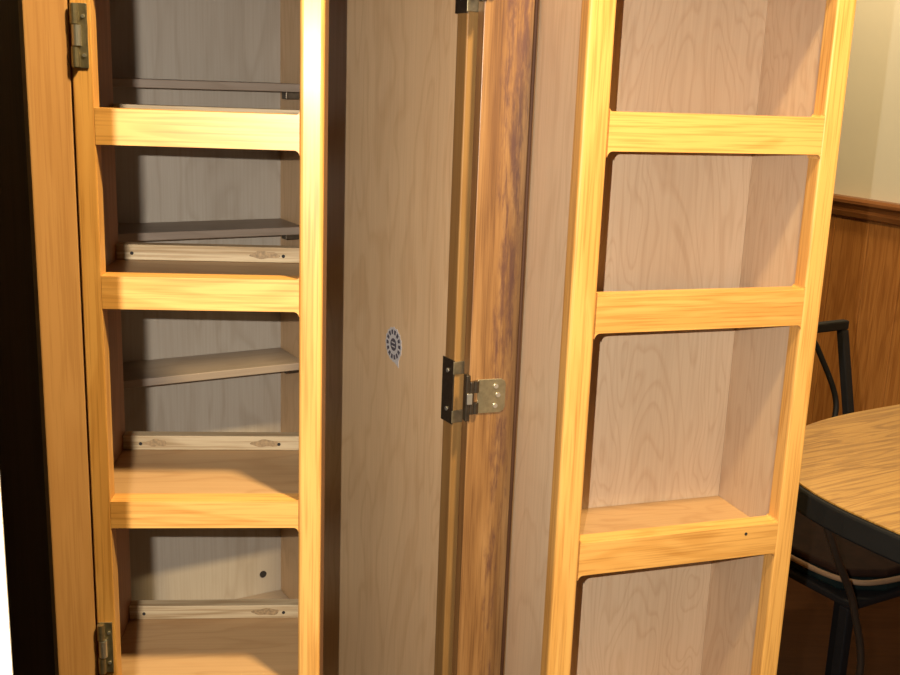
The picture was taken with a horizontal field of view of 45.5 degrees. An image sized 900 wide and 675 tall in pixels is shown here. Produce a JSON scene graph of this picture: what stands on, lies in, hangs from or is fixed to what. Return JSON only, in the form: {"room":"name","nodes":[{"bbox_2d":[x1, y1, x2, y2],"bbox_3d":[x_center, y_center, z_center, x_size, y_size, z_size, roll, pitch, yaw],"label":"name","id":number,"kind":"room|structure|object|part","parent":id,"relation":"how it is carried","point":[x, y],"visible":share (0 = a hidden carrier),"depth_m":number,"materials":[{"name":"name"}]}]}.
{"room":"kitchen","nodes":[
{"label":"kitchen","id":0,"kind":"room"},
{"bbox_2d":[777,577,899,674],"bbox_3d":[0.766,0.936,1.965,6.800,0.080,7.800,2,13,0],"label":"floor","id":1,"kind":"structure","parent":0,"point":[807,618],"depth_m":2.65,"materials":[{"name":"brown wood"}]},
{"bbox_2d":[0,482,12,674],"bbox_3d":[-0.682,0.295,0.575,0.750,1.690,0.914,-6,15,-29],"label":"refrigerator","id":2,"kind":"object","parent":1,"relation":"on","point":[6,666],"visible":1,"depth_m":0.35,"materials":[{"name":"white metal"}]},
{"bbox_2d":[0,0,477,674],"bbox_3d":[-0.314,-0.089,1.355,0.486,2.120,0.592,-6,15,-29],"label":"pantry cabinet","id":3,"kind":"object","parent":1,"relation":"on","point":[402,73],"visible":0.8,"depth_m":1.41,"materials":[{"name":"brown wood"}]},
{"bbox_3d":[-0.514,-0.121,1.242,0.016,2.020,0.570,-6,15,-29],"label":"panel","id":4,"kind":"part","parent":3,"relation":"part of","materials":[{"name":"brown wood"}]},
{"bbox_3d":[-0.457,-0.201,1.585,0.433,1.984,0.008,-6,15,-29],"label":"panel","id":5,"kind":"part","parent":3,"relation":"part of","materials":[{"name":"grey wood"}]},
{"bbox_2d":[67,0,328,674],"bbox_3d":[-0.255,0.225,1.153,0.233,1.295,0.176,1,14,-5],"label":"rack","id":6,"kind":"object","parent":3,"relation":"attached to","point":[138,479],"visible":1,"depth_m":1.07,"materials":[{"name":"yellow wood"}]},
{"bbox_3d":[-0.367,0.218,1.161,0.010,1.288,0.138,1,14,-5],"label":"panel","id":7,"kind":"part","parent":6,"relation":"part of","materials":[{"name":"beige wood"}]},
{"bbox_3d":[-0.230,-0.190,0.984,0.182,0.040,0.022,1,14,-5],"label":"rail","id":8,"kind":"part","parent":6,"relation":"part of","materials":[{"name":"brown wood"}]},
{"bbox_3d":[-0.235,-0.042,1.019,0.182,0.039,0.022,1,14,-5],"label":"rail","id":9,"kind":"part","parent":6,"relation":"part of","materials":[{"name":"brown wood"}]},
{"bbox_2d":[106,259,298,275],"bbox_3d":[-0.244,-0.062,1.101,0.217,0.013,0.146,1,14,-5],"label":"shelf","id":10,"kind":"object","parent":6,"relation":"attached to","point":[162,267],"depth_m":1.12,"materials":[{"name":"brown wood"}]},
{"bbox_3d":[-0.243,0.174,1.071,0.182,0.036,0.022,1,14,-5],"label":"rail","id":11,"kind":"part","parent":6,"relation":"part of","materials":[{"name":"brown wood"}]},
{"bbox_2d":[114,449,298,492],"bbox_3d":[-0.251,0.146,1.151,0.217,0.013,0.146,1,14,-5],"label":"shelf","id":12,"kind":"object","parent":6,"relation":"attached to","point":[135,470],"depth_m":1.14,"materials":[{"name":"brown wood"}]},
{"bbox_2d":[121,618,297,674],"bbox_3d":[-0.259,0.348,1.199,0.217,0.013,0.146,1,14,-5],"label":"shelf","id":13,"kind":"object","parent":6,"relation":"attached to","point":[149,646],"depth_m":1.19,"materials":[{"name":"brown wood"}]},
{"bbox_3d":[-0.143,0.223,1.179,0.006,1.288,0.146,1,14,-5],"label":"panel","id":14,"kind":"part","parent":6,"relation":"part of","materials":[{"name":"beige wood"}]},
{"bbox_2d":[112,77,299,91],"bbox_3d":[-0.423,-0.355,1.498,0.433,0.012,0.103,-6,15,-29],"label":"shelf","id":15,"kind":"object","parent":3,"relation":"attached to","point":[120,84],"depth_m":1.53,"materials":[{"name":"brown wood"}]},
{"bbox_2d":[118,218,298,241],"bbox_3d":[-0.430,-0.153,1.546,0.433,0.012,0.103,-6,15,-29],"label":"shelf","id":16,"kind":"object","parent":3,"relation":"attached to","point":[129,229],"depth_m":1.57,"materials":[{"name":"brown wood"}]},
{"bbox_2d":[123,347,298,388],"bbox_3d":[-0.438,0.051,1.595,0.433,0.012,0.103,-6,15,-29],"label":"shelf","id":17,"kind":"object","parent":3,"relation":"attached to","point":[180,364],"depth_m":1.63,"materials":[{"name":"brown wood"}]},
{"bbox_2d":[238,590,288,598],"bbox_3d":[-0.453,0.468,1.695,0.433,0.012,0.103,-6,15,-29],"label":"shelf","id":18,"kind":"object","parent":3,"relation":"attached to","point":[242,594],"depth_m":1.82,"materials":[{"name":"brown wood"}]},
{"bbox_3d":[-0.124,-0.160,1.462,0.016,2.020,0.570,-6,15,-29],"label":"panel","id":19,"kind":"part","parent":3,"relation":"part of","materials":[{"name":"brown wood"}]},
{"bbox_2d":[387,329,399,359],"bbox_3d":[-0.073,0.009,1.383,0.001,0.039,0.039,-6,15,-29],"label":"print","id":20,"kind":"object","parent":3,"relation":"attached to","point":[392,340],"depth_m":1.38},
{"bbox_2d":[441,0,856,674],"bbox_3d":[0.212,0.213,1.267,0.422,1.330,0.176,-2,14,-18],"label":"pantry door","id":21,"kind":"structure","parent":3,"relation":"attached to","point":[653,181],"depth_m":1.21,"materials":[{"name":"brown wood"}]},
{"bbox_3d":[0.008,0.091,1.238,0.016,0.015,0.002,-6,15,-29],"label":"bracket arm","id":22,"kind":"part","parent":21,"relation":"part of","materials":[{"name":"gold metal"}]},
{"bbox_3d":[0.010,0.035,1.225,0.016,0.015,0.002,-6,15,-29],"label":"bracket arm","id":23,"kind":"part","parent":21,"relation":"part of","materials":[{"name":"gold metal"}]},
{"bbox_3d":[0.025,-0.352,1.132,0.016,0.015,0.002,-6,15,-29],"label":"bracket arm","id":24,"kind":"part","parent":21,"relation":"part of","materials":[{"name":"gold metal"}]},
{"bbox_3d":[0.096,0.222,1.219,0.010,1.288,0.109,-2,14,-18],"label":"panel","id":25,"kind":"part","parent":21,"relation":"part of","materials":[{"name":"brown wood"}]},
{"bbox_2d":[580,496,748,534],"bbox_3d":[0.227,0.222,1.261,0.266,0.013,0.105,-2,14,-18],"label":"shelf","id":26,"kind":"object","parent":21,"relation":"attached to","point":[599,514],"depth_m":1.29,"materials":[{"name":"brown wood"}]},
{"bbox_3d":[0.211,0.204,1.310,0.266,1.288,0.004,-2,14,-18],"label":"panel","id":27,"kind":"part","parent":21,"relation":"part of","materials":[{"name":"beige wood"}]},
{"bbox_3d":[0.254,0.234,1.203,0.248,0.046,0.022,-2,14,-18],"label":"rail","id":28,"kind":"part","parent":21,"relation":"part of","materials":[{"name":"brown wood"}]},
{"bbox_3d":[0.263,-0.029,1.140,0.248,0.048,0.022,-2,14,-18],"label":"rail","id":29,"kind":"part","parent":21,"relation":"part of","materials":[{"name":"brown wood"}]},
{"bbox_3d":[0.270,-0.207,1.097,0.248,0.047,0.022,-2,14,-18],"label":"rail","id":30,"kind":"part","parent":21,"relation":"part of","materials":[{"name":"brown wood"}]},
{"bbox_3d":[0.361,0.211,1.304,0.016,1.288,0.109,-2,14,-18],"label":"panel","id":31,"kind":"part","parent":21,"relation":"part of","materials":[{"name":"brown wood"}]},
{"bbox_2d":[788,319,899,674],"bbox_3d":[0.773,0.427,2.146,0.428,0.825,0.450,-6,15,-29],"label":"dining chair","id":32,"kind":"object","parent":1,"relation":"on","point":[874,578],"visible":0.31,"depth_m":1.94,"materials":[{"name":"black metal"}]},
{"bbox_3d":[0.680,-0.011,2.233,0.420,0.020,0.019,-6,15,-29],"label":"rail","id":33,"kind":"part","parent":32,"relation":"part of","materials":[{"name":"black metal"}]},
{"bbox_3d":[0.861,0.383,2.390,0.020,0.804,0.102,-6,15,-29],"label":"post","id":34,"kind":"part","parent":32,"relation":"part of","materials":[{"name":"black metal"}]},
{"bbox_3d":[0.689,0.679,1.929,0.020,0.430,0.020,-6,15,-29],"label":"leg","id":35,"kind":"part","parent":32,"relation":"part of","materials":[{"name":"black metal"}]},
{"bbox_3d":[0.798,0.414,2.098,0.424,0.014,0.332,-6,15,-29],"label":"seat frame","id":36,"kind":"part","parent":32,"relation":"part of","materials":[{"name":"black metal"}]},
{"bbox_2d":[789,554,899,590],"bbox_3d":[0.802,0.396,2.088,0.410,0.024,0.310,-6,15,-29],"label":"seat cushion","id":37,"kind":"object","parent":32,"relation":"on","point":[811,571],"depth_m":1.91,"materials":[{"name":"black leather"}]},
{"bbox_2d":[796,404,899,674],"bbox_3d":[0.986,0.563,1.753,1.010,0.740,0.734,-6,15,-29],"label":"dining table","id":38,"kind":"object","parent":1,"relation":"on","point":[849,483],"visible":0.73,"depth_m":1.61,"materials":[{"name":"brown wood"}]},
{"bbox_3d":[0.610,0.559,1.797,0.075,0.700,0.268,15,18,42],"label":"leg","id":39,"kind":"part","parent":38,"relation":"part of","materials":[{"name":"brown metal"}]},
{"bbox_2d":[834,0,899,202],"bbox_3d":[1.358,-0.598,3.090,0.108,2.420,5.000,-4,15,-24],"label":"wall","id":40,"kind":"structure","parent":0,"point":[868,163],"depth_m":3.18,"materials":[{"name":"beige paint"}]},
{"bbox_2d":[806,214,899,425],"bbox_3d":[1.277,0.076,3.226,0.016,0.860,4.996,-4,15,-24],"label":"wainscoting","id":41,"kind":"structure","parent":40,"relation":"attached to","point":[861,287],"depth_m":3.25,"materials":[{"name":"brown wood"}]},
{"bbox_2d":[831,194,899,225],"bbox_3d":[1.279,-0.359,3.115,0.047,0.062,5.000,-4,15,-24],"label":"trim","id":42,"kind":"structure","parent":40,"relation":"attached to","point":[878,211],"depth_m":3.18,"materials":[{"name":"brown wood"}]}
]}

